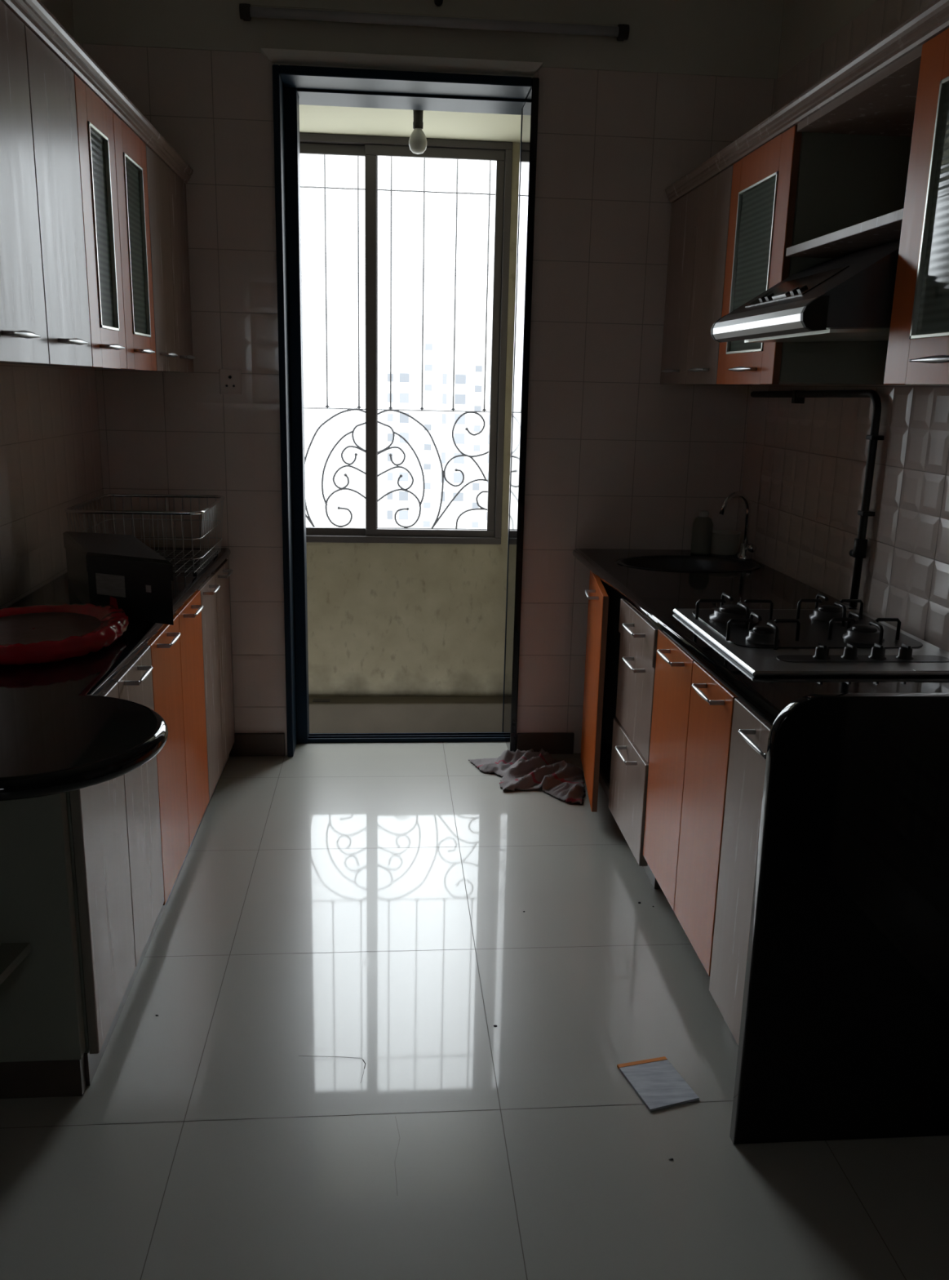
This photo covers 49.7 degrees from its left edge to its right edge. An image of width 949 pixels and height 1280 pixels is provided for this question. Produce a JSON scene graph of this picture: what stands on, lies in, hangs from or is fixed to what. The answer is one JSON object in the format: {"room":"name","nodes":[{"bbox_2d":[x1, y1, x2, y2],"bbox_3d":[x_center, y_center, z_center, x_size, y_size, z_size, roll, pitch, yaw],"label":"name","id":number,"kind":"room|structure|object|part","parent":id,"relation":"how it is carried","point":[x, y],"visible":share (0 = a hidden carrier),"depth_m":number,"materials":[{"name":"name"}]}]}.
{"room":"kitchen","nodes":[
{"label":"kitchen","id":0,"kind":"room"},
{"bbox_2d":[0,0,105,608],"bbox_3d":[-1.101,-0.239,0.619,0.121,2.850,5.895,0,14,-5],"label":"wall","id":1,"kind":"structure","parent":0,"point":[51,454],"depth_m":2.96,"materials":[{"name":"tile"}]},
{"bbox_2d":[0,0,93,367],"bbox_3d":[-0.969,-0.830,1.918,0.358,0.601,0.619,0,14,-5],"label":"upper cabinet","id":2,"kind":"object","parent":1,"relation":"attached to","point":[45,317],"visible":1,"depth_m":1.94,"materials":[{"name":"grey"}]},
{"bbox_3d":[-0.797,-0.537,1.802,0.033,0.013,0.145,0,14,-5],"label":"handle","id":3,"kind":"part","parent":2,"relation":"part of","materials":[{"name":"silver metal"}]},
{"bbox_3d":[-0.820,-0.792,1.783,0.018,0.599,0.313,0,14,-5],"label":"door","id":4,"kind":"part","parent":2,"relation":"part of","materials":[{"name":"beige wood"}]},
{"bbox_3d":[-0.846,-0.867,2.082,0.018,0.599,0.303,0,14,-5],"label":"door","id":5,"kind":"part","parent":2,"relation":"part of","materials":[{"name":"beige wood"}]},
{"bbox_3d":[-0.823,-0.612,2.101,0.033,0.013,0.145,0,14,-5],"label":"handle","id":6,"kind":"part","parent":2,"relation":"part of","materials":[{"name":"silver metal"}]},
{"bbox_2d":[0,73,156,370],"bbox_3d":[-1.022,-0.985,2.539,0.358,0.601,0.664,0,14,-5],"label":"upper cabinet","id":7,"kind":"object","parent":1,"relation":"attached to","point":[113,160],"visible":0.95,"depth_m":2.49,"materials":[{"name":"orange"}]},
{"bbox_2d":[0,0,193,183],"bbox_3d":[-0.849,-1.240,2.250,0.044,0.042,2.290,0,14,-5],"label":"crown molding","id":8,"kind":"structure","parent":7,"relation":"attached to","point":[33,14],"depth_m":2.24,"materials":[{"name":"beige wood"}]},
{"bbox_3d":[-0.872,-0.941,2.382,0.018,0.599,0.313,0,14,-5],"label":"door","id":9,"kind":"part","parent":7,"relation":"part of","materials":[{"name":"orange wood"}]},
{"bbox_3d":[-0.871,-0.950,2.388,0.004,0.422,0.150,0,14,-5],"label":"glass pane","id":10,"kind":"part","parent":7,"relation":"part of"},
{"bbox_3d":[-0.866,-0.950,2.388,0.011,0.436,0.164,0,14,-5],"label":"glass frame","id":11,"kind":"part","parent":7,"relation":"part of","materials":[{"name":"silver metal"}]},
{"bbox_3d":[-0.848,-0.686,2.401,0.033,0.013,0.145,0,14,-5],"label":"handle","id":12,"kind":"part","parent":7,"relation":"part of","materials":[{"name":"silver metal"}]},
{"bbox_3d":[-0.899,-1.022,2.704,0.018,0.599,0.348,0,14,-5],"label":"door","id":13,"kind":"part","parent":7,"relation":"part of","materials":[{"name":"orange wood"}]},
{"bbox_3d":[-0.899,-1.031,2.709,0.004,0.422,0.185,0,14,-5],"label":"glass pane","id":14,"kind":"part","parent":7,"relation":"part of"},
{"bbox_3d":[-0.893,-1.031,2.710,0.011,0.436,0.199,0,14,-5],"label":"glass frame","id":15,"kind":"part","parent":7,"relation":"part of","materials":[{"name":"silver metal"}]},
{"bbox_3d":[-0.876,-0.766,2.723,0.033,0.013,0.145,0,14,-5],"label":"handle","id":16,"kind":"part","parent":7,"relation":"part of","materials":[{"name":"silver metal"}]},
{"bbox_2d":[53,145,195,373],"bbox_3d":[-1.074,-1.135,3.141,0.358,0.601,0.579,0,14,-5],"label":"upper cabinet","id":17,"kind":"object","parent":1,"relation":"attached to","point":[167,198],"visible":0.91,"depth_m":3.11,"materials":[{"name":"grey"}]},
{"bbox_3d":[-0.926,-1.099,3.013,0.018,0.599,0.288,0,14,-5],"label":"door","id":18,"kind":"part","parent":17,"relation":"part of","materials":[{"name":"beige wood"}]},
{"bbox_3d":[-0.902,-0.844,3.032,0.033,0.013,0.145,0,14,-5],"label":"handle","id":19,"kind":"part","parent":17,"relation":"part of","materials":[{"name":"silver metal"}]},
{"bbox_3d":[-0.950,-1.169,3.293,0.018,0.599,0.288,0,14,-5],"label":"door","id":20,"kind":"part","parent":17,"relation":"part of","materials":[{"name":"beige wood"}]},
{"bbox_3d":[-0.926,-0.914,3.312,0.033,0.013,0.145,0,14,-5],"label":"handle","id":21,"kind":"part","parent":17,"relation":"part of","materials":[{"name":"silver metal"}]},
{"bbox_2d":[299,104,521,142],"bbox_3d":[-0.530,-2.108,3.990,1.820,0.115,0.920,0,14,-5],"label":"ceiling","id":22,"kind":"structure","parent":0,"point":[321,119],"depth_m":4.12,"materials":[{"name":"beige paint"}]},
{"bbox_2d":[408,110,426,154],"bbox_3d":[-0.212,-1.917,3.847,0.084,0.172,0.084,0,14,-5],"label":"light bulb","id":23,"kind":"object","parent":22,"relation":"hanging from","point":[418,140],"visible":0.86,"depth_m":3.83,"materials":[{"name":"grey"}]},
{"bbox_3d":[-0.213,-1.878,3.857,0.069,0.091,0.069,0,14,-5],"label":"bulb glass","id":24,"kind":"part","parent":23,"relation":"part of","materials":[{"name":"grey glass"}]},
{"bbox_2d":[306,142,519,697],"bbox_3d":[-0.596,-0.787,4.727,1.820,2.805,0.120,0,14,-5],"label":"wall","id":25,"kind":"structure","parent":0,"point":[384,619],"depth_m":4.85,"materials":[{"name":"paint"}]},
{"bbox_2d":[300,155,495,529],"bbox_3d":[-0.450,-1.362,4.679,1.500,1.730,0.040,0,14,-5],"label":"window grille","id":26,"kind":"object","parent":25,"relation":"in","point":[358,408],"visible":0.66,"depth_m":4.77,"materials":[{"name":"metal"}]},
{"bbox_3d":[-0.471,-0.531,4.895,1.500,0.012,0.010,0,14,-5],"label":"rail","id":27,"kind":"part","parent":26,"relation":"part of","materials":[{"name":"metal"}]},
{"bbox_3d":[-0.458,-1.070,4.761,1.500,0.005,0.004,0,14,-5],"label":"rail","id":28,"kind":"part","parent":26,"relation":"part of","materials":[{"name":"grey"}]},
{"bbox_3d":[-0.436,-1.990,4.534,1.500,0.005,0.004,0,14,-5],"label":"rail","id":29,"kind":"part","parent":26,"relation":"part of","materials":[{"name":"grey"}]},
{"bbox_3d":[-0.051,-0.648,4.901,0.312,0.246,0.009,0,14,-5],"label":"stem","id":30,"kind":"part","parent":26,"relation":"part of","materials":[{"name":"grey paint"}]},
{"bbox_2d":[299,132,512,544],"bbox_3d":[-0.451,-1.297,4.570,1.190,1.732,0.062,0,14,-5],"label":"window","id":31,"kind":"structure","parent":25,"relation":"in","point":[370,147],"depth_m":4.54,"materials":[{"name":"brown metal"}]},
{"bbox_3d":[-0.724,-1.301,4.561,0.585,1.672,0.020,0,14,-5],"label":"sash","id":32,"kind":"part","parent":31,"relation":"part of","materials":[{"name":"glass"}]},
{"bbox_3d":[-0.187,-1.294,4.586,0.600,1.672,0.020,0,14,-5],"label":"sash","id":33,"kind":"part","parent":31,"relation":"part of","materials":[{"name":"brown metal"}]},
{"bbox_2d":[309,696,502,733],"bbox_3d":[-0.587,0.473,4.577,1.580,0.231,0.780,0,14,-5],"label":"floor","id":34,"kind":"structure","parent":25,"relation":"attached to","point":[327,714],"depth_m":4.86,"materials":[{"name":"tile"}]},
{"bbox_2d":[71,0,784,755],"bbox_3d":[-0.158,-0.929,3.707,2.487,2.950,0.256,0,14,-5],"label":"wall","id":35,"kind":"structure","parent":0,"point":[618,457],"depth_m":3.51,"materials":[{"name":"tile"}]},
{"bbox_2d":[218,368,241,395],"bbox_3d":[-0.839,-0.887,3.523,0.074,0.085,0.010,0,14,-5],"label":"power socket","id":36,"kind":"object","parent":35,"relation":"attached to","point":[230,380],"visible":1,"depth_m":3.52,"materials":[{"name":"plastic"}]},
{"bbox_2d":[261,48,542,75],"bbox_3d":[-0.230,-1.864,3.311,0.910,0.028,0.050,0,14,-5],"label":"trim","id":37,"kind":"structure","parent":35,"relation":"attached to","point":[274,55],"depth_m":3.31,"materials":[{"name":"white paint"}]},
{"bbox_2d":[229,732,574,756],"bbox_3d":[-0.468,0.393,3.873,1.705,0.090,0.012,0,14,-5],"label":"baseboard","id":38,"kind":"structure","parent":35,"relation":"attached to","point":[246,744],"depth_m":3.85,"materials":[{"name":"brown tile"}]},
{"bbox_2d":[272,64,539,756],"bbox_3d":[-0.260,-0.756,3.778,0.864,2.379,0.367,0,14,-5],"label":"door frame","id":39,"kind":"structure","parent":35,"relation":"in","point":[293,86],"depth_m":3.61,"materials":[{"name":"black metal"},{"name":"glass"}]},
{"bbox_2d":[239,3,629,40],"bbox_3d":[-0.120,-1.979,3.284,1.240,0.048,0.060,0,14,-5],"label":"tube light","id":40,"kind":"object","parent":35,"relation":"attached to","point":[246,11],"visible":1,"depth_m":3.27,"materials":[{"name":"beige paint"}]},
{"bbox_2d":[434,0,443,6],"bbox_3d":[-0.114,-2.047,3.275,0.028,0.028,0.047,0,14,-5],"label":"wall hook","id":41,"kind":"object","parent":35,"relation":"attached to","point":[437,2],"visible":1,"depth_m":3.28,"materials":[{"name":"grey"}]},
{"bbox_2d":[0,741,948,1279],"bbox_3d":[0.057,1.188,1.147,2.487,0.121,6.235,0,14,-5],"label":"floor","id":42,"kind":"structure","parent":0,"point":[323,1084],"depth_m":2.06,"materials":[{"name":"tile"}]},
{"bbox_2d":[0,792,86,1098],"bbox_3d":[-0.938,0.568,1.745,0.397,0.750,0.377,0,14,-5],"label":"shelf unit","id":43,"kind":"object","parent":42,"relation":"on","point":[42,1045],"visible":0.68,"depth_m":1.93,"materials":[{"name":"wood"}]},
{"bbox_3d":[-0.975,0.615,1.737,0.322,0.018,0.344,0,14,-5],"label":"shelf","id":44,"kind":"part","parent":43,"relation":"part of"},
{"bbox_2d":[66,645,164,1085],"bbox_3d":[-0.950,0.447,2.233,0.457,0.748,0.619,0,14,-5],"label":"base cabinet","id":45,"kind":"object","parent":42,"relation":"on","point":[114,824],"visible":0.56,"depth_m":2.14,"materials":[{"name":"grey"}]},
{"bbox_3d":[-0.754,0.452,2.091,0.018,0.674,0.308,0,14,-5],"label":"door","id":46,"kind":"part","parent":45,"relation":"part of","materials":[{"name":"beige wood"}]},
{"bbox_3d":[-0.742,0.078,2.272,0.037,0.011,0.125,0,14,-5],"label":"handle","id":47,"kind":"part","parent":45,"relation":"part of","materials":[{"name":"silver metal"}]},
{"bbox_3d":[-0.780,0.377,2.390,0.018,0.674,0.308,0,14,-5],"label":"door","id":48,"kind":"part","parent":45,"relation":"part of","materials":[{"name":"beige wood"}]},
{"bbox_2d":[146,590,209,925],"bbox_3d":[-1.004,0.291,2.861,0.457,0.748,0.679,0,14,-5],"label":"base cabinet","id":49,"kind":"object","parent":42,"relation":"on","point":[177,649],"visible":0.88,"depth_m":2.82,"materials":[{"name":"orange"}]},
{"bbox_3d":[-0.807,0.305,2.706,0.018,0.687,0.338,0,14,-5],"label":"door","id":50,"kind":"part","parent":49,"relation":"part of","materials":[{"name":"orange wood"}]},
{"bbox_3d":[-0.769,0.000,2.587,0.037,0.011,0.125,0,14,-5],"label":"handle","id":51,"kind":"part","parent":49,"relation":"part of","materials":[{"name":"silver metal"}]},
{"bbox_3d":[-0.835,0.223,3.035,0.018,0.687,0.338,0,14,-5],"label":"door","id":52,"kind":"part","parent":49,"relation":"part of","materials":[{"name":"orange wood"}]},
{"bbox_3d":[-0.797,-0.082,2.916,0.037,0.011,0.125,0,14,-5],"label":"handle","id":53,"kind":"part","parent":49,"relation":"part of","materials":[{"name":"silver metal"}]},
{"bbox_2d":[197,559,235,817],"bbox_3d":[-1.056,0.140,3.466,0.457,0.748,0.569,0,14,-5],"label":"base cabinet","id":54,"kind":"object","parent":42,"relation":"on","point":[215,592],"visible":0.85,"depth_m":3.43,"materials":[{"name":"grey"}]},
{"bbox_2d":[0,546,231,800],"bbox_3d":[-0.901,-0.044,2.572,0.610,0.036,2.236,0,14,-5],"label":"countertop","id":55,"kind":"structure","parent":54,"relation":"on","point":[59,735],"depth_m":1.79,"materials":[{"name":"black stone"}]},
{"bbox_2d":[0,595,128,666],"bbox_3d":[-0.979,-0.031,2.275,0.391,0.075,0.438,0,14,-5],"label":"round tray","id":56,"kind":"object","parent":55,"relation":"on","point":[34,634],"visible":1,"depth_m":2.26,"materials":[{"name":"plastic"}]},
{"bbox_2d":[63,531,173,625],"bbox_3d":[-0.938,-0.171,2.675,0.166,0.156,0.619,-6,16,-28],"label":"carton","id":57,"kind":"object","parent":55,"relation":"on","point":[100,566],"visible":0.97,"depth_m":2.52,"materials":[{"name":"cardboard"}]},
{"bbox_3d":[-0.936,-0.224,2.662,0.166,0.047,0.619,-6,16,-28],"label":"lid","id":58,"kind":"part","parent":57,"relation":"part of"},
{"bbox_2d":[64,493,224,574],"bbox_3d":[-1.037,-0.345,3.292,0.409,0.195,0.476,0,14,-5],"label":"wire basket","id":59,"kind":"object","parent":55,"relation":"on","point":[70,510],"visible":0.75,"depth_m":3.30,"materials":[{"name":"silver metal"}]},
{"bbox_3d":[-0.861,0.148,3.337,0.018,0.687,0.283,0,14,-5],"label":"door","id":60,"kind":"part","parent":54,"relation":"part of","materials":[{"name":"beige wood"}]},
{"bbox_3d":[-0.823,-0.158,3.218,0.037,0.011,0.115,0,14,-5],"label":"handle","id":61,"kind":"part","parent":54,"relation":"part of","materials":[{"name":"silver metal"}]},
{"bbox_3d":[-0.885,0.079,3.613,0.018,0.687,0.283,0,14,-5],"label":"door","id":62,"kind":"part","parent":54,"relation":"part of","materials":[{"name":"beige wood"}]},
{"bbox_3d":[-0.846,-0.226,3.493,0.037,0.011,0.115,0,14,-5],"label":"handle","id":63,"kind":"part","parent":54,"relation":"part of","materials":[{"name":"silver metal"}]},
{"bbox_2d":[468,748,585,804],"bbox_3d":[0.199,0.473,3.668,0.411,0.057,0.456,0,14,-5],"label":"cloth","id":64,"kind":"object","parent":42,"relation":"on","point":[528,770],"visible":1,"depth_m":3.69,"materials":[{"name":"fabric"}]},
{"bbox_2d":[580,570,622,812],"bbox_3d":[0.672,0.171,3.482,0.660,0.760,0.519,0,14,-5],"label":"base cabinet","id":65,"kind":"object","parent":42,"relation":"on","point":[603,635],"visible":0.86,"depth_m":3.50,"materials":[{"name":"orange"}]},
{"bbox_3d":[0.378,-0.148,3.317,0.037,0.011,0.120,2,14,1],"label":"handle","id":66,"kind":"part","parent":65,"relation":"part of","materials":[{"name":"silver metal"}]},
{"bbox_3d":[0.400,0.149,3.451,0.018,0.705,0.503,2,14,1],"label":"door","id":67,"kind":"part","parent":65,"relation":"part of","materials":[{"name":"orange wood"}]},
{"bbox_2d":[608,598,660,888],"bbox_3d":[0.727,0.285,3.029,0.627,0.760,0.419,0,14,-5],"label":"base cabinet","id":68,"kind":"object","parent":42,"relation":"on","point":[632,725],"visible":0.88,"depth_m":2.95,"materials":[{"name":"grey"}]},
{"bbox_3d":[0.436,0.333,2.970,0.037,0.011,0.135,0,14,-5],"label":"handle","id":69,"kind":"part","parent":68,"relation":"part of","materials":[{"name":"silver metal"}]},
{"bbox_3d":[0.460,0.439,3.045,0.024,0.301,0.414,0,14,-5],"label":"drawer","id":70,"kind":"part","parent":68,"relation":"part of","materials":[{"name":"beige wood"}]},
{"bbox_3d":[0.449,0.069,2.905,0.037,0.011,0.135,0,14,-5],"label":"handle","id":71,"kind":"part","parent":68,"relation":"part of","materials":[{"name":"silver metal"}]},
{"bbox_3d":[0.445,-0.028,2.880,0.037,0.011,0.135,0,14,-5],"label":"handle","id":72,"kind":"part","parent":68,"relation":"part of","materials":[{"name":"silver metal"}]},
{"bbox_3d":[0.470,0.158,2.975,0.018,0.270,0.414,0,14,-5],"label":"drawer","id":73,"kind":"part","parent":68,"relation":"part of","materials":[{"name":"beige wood"}]},
{"bbox_3d":[0.471,-0.026,2.929,0.024,0.104,0.414,0,14,-5],"label":"drawer","id":74,"kind":"part","parent":68,"relation":"part of","materials":[{"name":"beige wood"}]},
{"bbox_2d":[617,1056,699,1111],"bbox_3d":[0.372,0.898,2.084,0.110,0.006,0.142,-4,15,-19],"label":"notepad","id":75,"kind":"object","parent":42,"relation":"on","point":[656,1082],"visible":1,"depth_m":2.08,"materials":[{"name":"white paper"}]},
{"bbox_2d":[643,629,738,976],"bbox_3d":[0.773,0.409,2.529,0.621,0.760,0.614,0,14,-5],"label":"base cabinet","id":76,"kind":"object","parent":42,"relation":"on","point":[692,712],"visible":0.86,"depth_m":2.44,"materials":[{"name":"orange"}]},
{"bbox_3d":[0.499,0.324,2.633,0.018,0.648,0.321,0,14,-5],"label":"door","id":77,"kind":"part","parent":76,"relation":"part of","materials":[{"name":"orange wood"}]},
{"bbox_3d":[0.481,0.043,2.530,0.037,0.011,0.130,0,14,-5],"label":"handle","id":78,"kind":"part","parent":76,"relation":"part of","materials":[{"name":"silver metal"}]},
{"bbox_3d":[0.524,0.398,2.337,0.018,0.648,0.288,0,14,-5],"label":"door","id":79,"kind":"part","parent":76,"relation":"part of","materials":[{"name":"orange wood"}]},
{"bbox_3d":[0.506,0.117,2.234,0.037,0.011,0.130,0,14,-5],"label":"handle","id":80,"kind":"part","parent":76,"relation":"part of","materials":[{"name":"silver metal"}]},
{"bbox_2d":[709,697,772,1046],"bbox_3d":[0.813,0.525,2.066,0.621,0.760,0.342,0,14,-5],"label":"base cabinet","id":81,"kind":"object","parent":42,"relation":"on","point":[750,732],"visible":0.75,"depth_m":2.08,"materials":[{"name":"grey"}]},
{"bbox_3d":[0.533,0.194,1.925,0.037,0.011,0.140,0,14,-5],"label":"handle","id":82,"kind":"part","parent":81,"relation":"part of","materials":[{"name":"silver metal"}]},
{"bbox_2d":[573,548,948,725],"bbox_3d":[0.754,-0.070,2.792,0.617,0.036,2.072,0,14,-5],"label":"countertop","id":83,"kind":"structure","parent":81,"relation":"on","point":[655,594],"depth_m":2.83,"materials":[{"name":"black stone"}]},
{"bbox_2d":[617,555,760,573],"bbox_3d":[0.723,-0.162,3.496,0.490,0.204,0.326,0,14,-5],"label":"sink","id":84,"kind":"object","parent":83,"relation":"in","point":[673,563],"visible":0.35,"depth_m":3.60,"materials":[{"name":"grey metal"}]},
{"bbox_2d":[691,510,713,554],"bbox_3d":[0.821,-0.389,3.696,0.072,0.152,0.072,0,14,-5],"label":"soap bottle","id":85,"kind":"object","parent":83,"relation":"on","point":[703,525],"visible":1,"depth_m":3.67,"materials":[{"name":"grey plastic"}]},
{"bbox_2d":[711,529,741,555],"bbox_3d":[0.901,-0.352,3.707,0.116,0.078,0.116,0,14,-5],"label":"tub","id":86,"kind":"object","parent":83,"relation":"on","point":[724,542],"visible":0.92,"depth_m":3.67,"materials":[{"name":"beige paint"}]},
{"bbox_2d":[719,491,756,559],"bbox_3d":[0.916,-0.398,3.572,0.138,0.233,0.103,0,14,-5],"label":"tap","id":87,"kind":"object","parent":83,"relation":"on","point":[744,553],"visible":1,"depth_m":3.58,"materials":[{"name":"silver metal"}]},
{"bbox_3d":[0.907,-0.426,3.580,0.122,0.183,0.017,-3,14,-16],"label":"spout","id":88,"kind":"part","parent":87,"relation":"part of","materials":[{"name":"silver metal"}]},
{"bbox_3d":[0.959,-0.323,3.574,0.028,0.030,0.063,0,14,-5],"label":"lever","id":89,"kind":"part","parent":87,"relation":"part of","materials":[{"name":"silver metal"}]},
{"bbox_2d":[673,592,948,676],"bbox_3d":[0.802,-0.030,2.419,0.510,0.066,0.616,0,14,-5],"label":"gas hob","id":90,"kind":"object","parent":83,"relation":"in","point":[824,640],"visible":1,"depth_m":2.34,"materials":[{"name":"silver metal"}]},
{"bbox_3d":[0.650,-0.063,2.568,0.120,0.023,0.120,0,14,-5],"label":"burner","id":91,"kind":"part","parent":90,"relation":"part of","materials":[{"name":"grey metal"}]},
{"bbox_3d":[0.662,-0.010,2.355,0.076,0.023,0.076,0,14,-5],"label":"burner","id":92,"kind":"part","parent":90,"relation":"part of","materials":[{"name":"grey metal"}]},
{"bbox_2d":[692,608,923,648],"bbox_3d":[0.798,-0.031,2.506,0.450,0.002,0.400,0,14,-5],"label":"grate","id":93,"kind":"object","parent":90,"relation":"on","point":[814,628],"depth_m":2.45,"materials":[{"name":"black metal"}]},
{"bbox_3d":[0.752,0.024,2.220,0.038,0.030,0.038,0,14,-5],"label":"knob","id":94,"kind":"part","parent":90,"relation":"part of","materials":[{"name":"plastic"}]},
{"bbox_3d":[0.900,-0.065,2.600,0.097,0.023,0.097,0,14,-5],"label":"burner","id":95,"kind":"part","parent":90,"relation":"part of","materials":[{"name":"grey metal"}]},
{"bbox_3d":[0.816,0.025,2.225,0.038,0.030,0.038,0,14,-5],"label":"knob","id":96,"kind":"part","parent":90,"relation":"part of","materials":[{"name":"plastic"}]},
{"bbox_3d":[0.908,-0.013,2.391,0.092,0.023,0.092,0,14,-5],"label":"burner","id":97,"kind":"part","parent":90,"relation":"part of","materials":[{"name":"grey metal"}]},
{"bbox_3d":[0.878,0.025,2.230,0.038,0.030,0.038,0,14,-5],"label":"knob","id":98,"kind":"part","parent":90,"relation":"part of","materials":[{"name":"plastic"}]},
{"bbox_3d":[0.939,0.025,2.236,0.038,0.030,0.038,0,14,-5],"label":"knob","id":99,"kind":"part","parent":90,"relation":"part of","materials":[{"name":"plastic"}]},
{"bbox_3d":[0.994,0.063,2.151,0.150,0.001,0.015,0,14,-5],"label":"name plate","id":100,"kind":"part","parent":90,"relation":"part of","materials":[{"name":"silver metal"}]},
{"bbox_2d":[729,693,948,1144],"bbox_3d":[0.817,0.518,1.854,0.649,0.876,0.026,0,14,-5],"label":"granite slab","id":101,"kind":"object","parent":42,"relation":"on","point":[844,1033],"visible":1,"depth_m":1.83,"materials":[{"name":"stone"}]},
{"bbox_2d":[737,0,948,652],"bbox_3d":[1.296,-0.234,0.826,0.122,2.850,5.895,0,14,-5],"label":"wall","id":102,"kind":"structure","parent":0,"point":[805,469],"depth_m":2.90,"materials":[{"name":"tile"}]},
{"bbox_2d":[660,164,807,384],"bbox_3d":[0.841,-1.123,3.275,0.365,0.601,0.644,0,14,-5],"label":"upper cabinet","id":103,"kind":"object","parent":102,"relation":"attached to","point":[700,222],"visible":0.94,"depth_m":3.21,"materials":[{"name":"grey"}]},
{"bbox_3d":[0.659,-0.904,3.448,0.033,0.013,0.160,0,14,-5],"label":"handle","id":104,"kind":"part","parent":103,"relation":"part of","materials":[{"name":"silver metal"}]},
{"bbox_3d":[0.688,-1.160,3.418,0.018,0.599,0.323,0,14,-5],"label":"door","id":105,"kind":"part","parent":103,"relation":"part of","materials":[{"name":"beige wood"}]},
{"bbox_3d":[0.685,-0.827,3.136,0.033,0.013,0.160,0,14,-5],"label":"handle","id":106,"kind":"part","parent":103,"relation":"part of","materials":[{"name":"silver metal"}]},
{"bbox_3d":[0.714,-1.083,3.106,0.018,0.599,0.318,0,14,-5],"label":"door","id":107,"kind":"part","parent":103,"relation":"part of","materials":[{"name":"beige wood"}]},
{"bbox_2d":[716,124,888,384],"bbox_3d":[0.886,-0.990,2.743,0.365,0.601,0.454,0,14,-5],"label":"upper cabinet","id":108,"kind":"object","parent":102,"relation":"attached to","point":[765,187],"visible":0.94,"depth_m":2.60,"materials":[{"name":"orange"}]},
{"bbox_3d":[0.719,-0.724,2.743,0.033,0.013,0.180,0,14,-5],"label":"handle","id":109,"kind":"part","parent":108,"relation":"part of","materials":[{"name":"silver metal"}]},
{"bbox_3d":[0.740,-0.989,2.736,0.011,0.430,0.290,0,14,-5],"label":"glass frame","id":110,"kind":"part","parent":108,"relation":"part of","materials":[{"name":"glass"}]},
{"bbox_3d":[0.745,-0.989,2.737,0.004,0.416,0.276,0,14,-5],"label":"glass pane","id":111,"kind":"part","parent":108,"relation":"part of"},
{"bbox_3d":[0.747,-0.989,2.731,0.018,0.599,0.453,0,14,-5],"label":"door","id":112,"kind":"part","parent":108,"relation":"part of","materials":[{"name":"orange wood"}]},
{"bbox_2d":[665,0,948,203],"bbox_3d":[0.761,-1.249,2.438,0.044,0.042,2.190,0,14,-5],"label":"crown molding","id":113,"kind":"structure","parent":108,"relation":"attached to","point":[933,20],"depth_m":2.21,"materials":[{"name":"beige wood"}]},
{"bbox_2d":[751,389,884,607],"bbox_3d":[1.013,-0.483,3.192,0.038,0.581,0.961,0,14,-5],"label":"gas pipe","id":114,"kind":"object","parent":102,"relation":"attached to","point":[860,551],"visible":1,"depth_m":2.76,"materials":[{"name":"black"}]},
{"bbox_2d":[786,44,948,386],"bbox_3d":[0.949,-0.866,2.236,0.328,0.599,0.593,0,14,-5],"label":"open cabinet","id":115,"kind":"object","parent":102,"relation":"attached to","point":[855,148],"depth_m":2.46,"materials":[{"name":"beige paint"}]},
{"bbox_2d":[711,240,900,342],"bbox_3d":[0.852,-0.764,2.253,0.489,0.202,0.579,0,14,-5],"label":"hood","id":116,"kind":"object","parent":115,"relation":"attached to","point":[850,297],"visible":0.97,"depth_m":2.06,"materials":[{"name":"grey metal"}]},
{"bbox_3d":[0.707,-0.780,2.273,0.095,0.061,0.345,0,14,-5],"label":"control panel","id":117,"kind":"part","parent":116,"relation":"part of","materials":[{"name":"black"}]},
{"bbox_2d":[786,208,903,258],"bbox_3d":[0.942,-0.875,2.233,0.315,0.020,0.593,0,14,-5],"label":"shelf","id":118,"kind":"object","parent":115,"relation":"attached to","point":[886,228],"depth_m":2.23,"materials":[{"name":"beige wood"}]},
{"bbox_3d":[0.929,-1.082,2.486,0.299,0.260,0.003,0,14,-5],"label":"panel","id":119,"kind":"part","parent":115,"relation":"part of","materials":[{"name":"wood"}]},
{"bbox_3d":[0.949,-1.147,2.166,0.315,0.020,0.593,0,14,-5],"label":"panel","id":120,"kind":"part","parent":115,"relation":"part of","materials":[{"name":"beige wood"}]},
{"bbox_3d":[1.106,-0.866,2.250,0.012,0.599,0.593,0,14,-5],"label":"panel","id":121,"kind":"part","parent":115,"relation":"part of","materials":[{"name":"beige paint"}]},
{"bbox_2d":[884,27,948,384],"bbox_3d":[0.973,-0.737,1.730,0.365,0.601,0.449,0,14,-5],"label":"upper cabinet","id":122,"kind":"object","parent":102,"relation":"attached to","point":[918,348],"visible":1,"depth_m":1.85,"materials":[{"name":"orange"}]},
{"bbox_3d":[0.803,-0.481,1.759,0.033,0.013,0.190,0,14,-5],"label":"handle","id":123,"kind":"part","parent":122,"relation":"part of","materials":[{"name":"silver metal"}]},
{"bbox_3d":[0.827,-0.735,1.715,0.011,0.435,0.275,0,14,-5],"label":"glass frame","id":124,"kind":"part","parent":122,"relation":"part of","materials":[{"name":"silver metal"}]},
{"bbox_3d":[0.832,-0.735,1.716,0.004,0.421,0.261,0,14,-5],"label":"glass pane","id":125,"kind":"part","parent":122,"relation":"part of","materials":[{"name":"glass"}]},
{"label":"outside","id":126,"kind":"structure","parent":0,"visible":0},
{"bbox_2d":[380,313,492,528],"bbox_3d":[-5.687,-24.007,171.373,20.000,56.800,14.060,0,14,-5],"label":"apartment tower","id":127,"kind":"structure","parent":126,"point":[406,329],"depth_m":161.37,"materials":[{"name":"white"}]}
]}

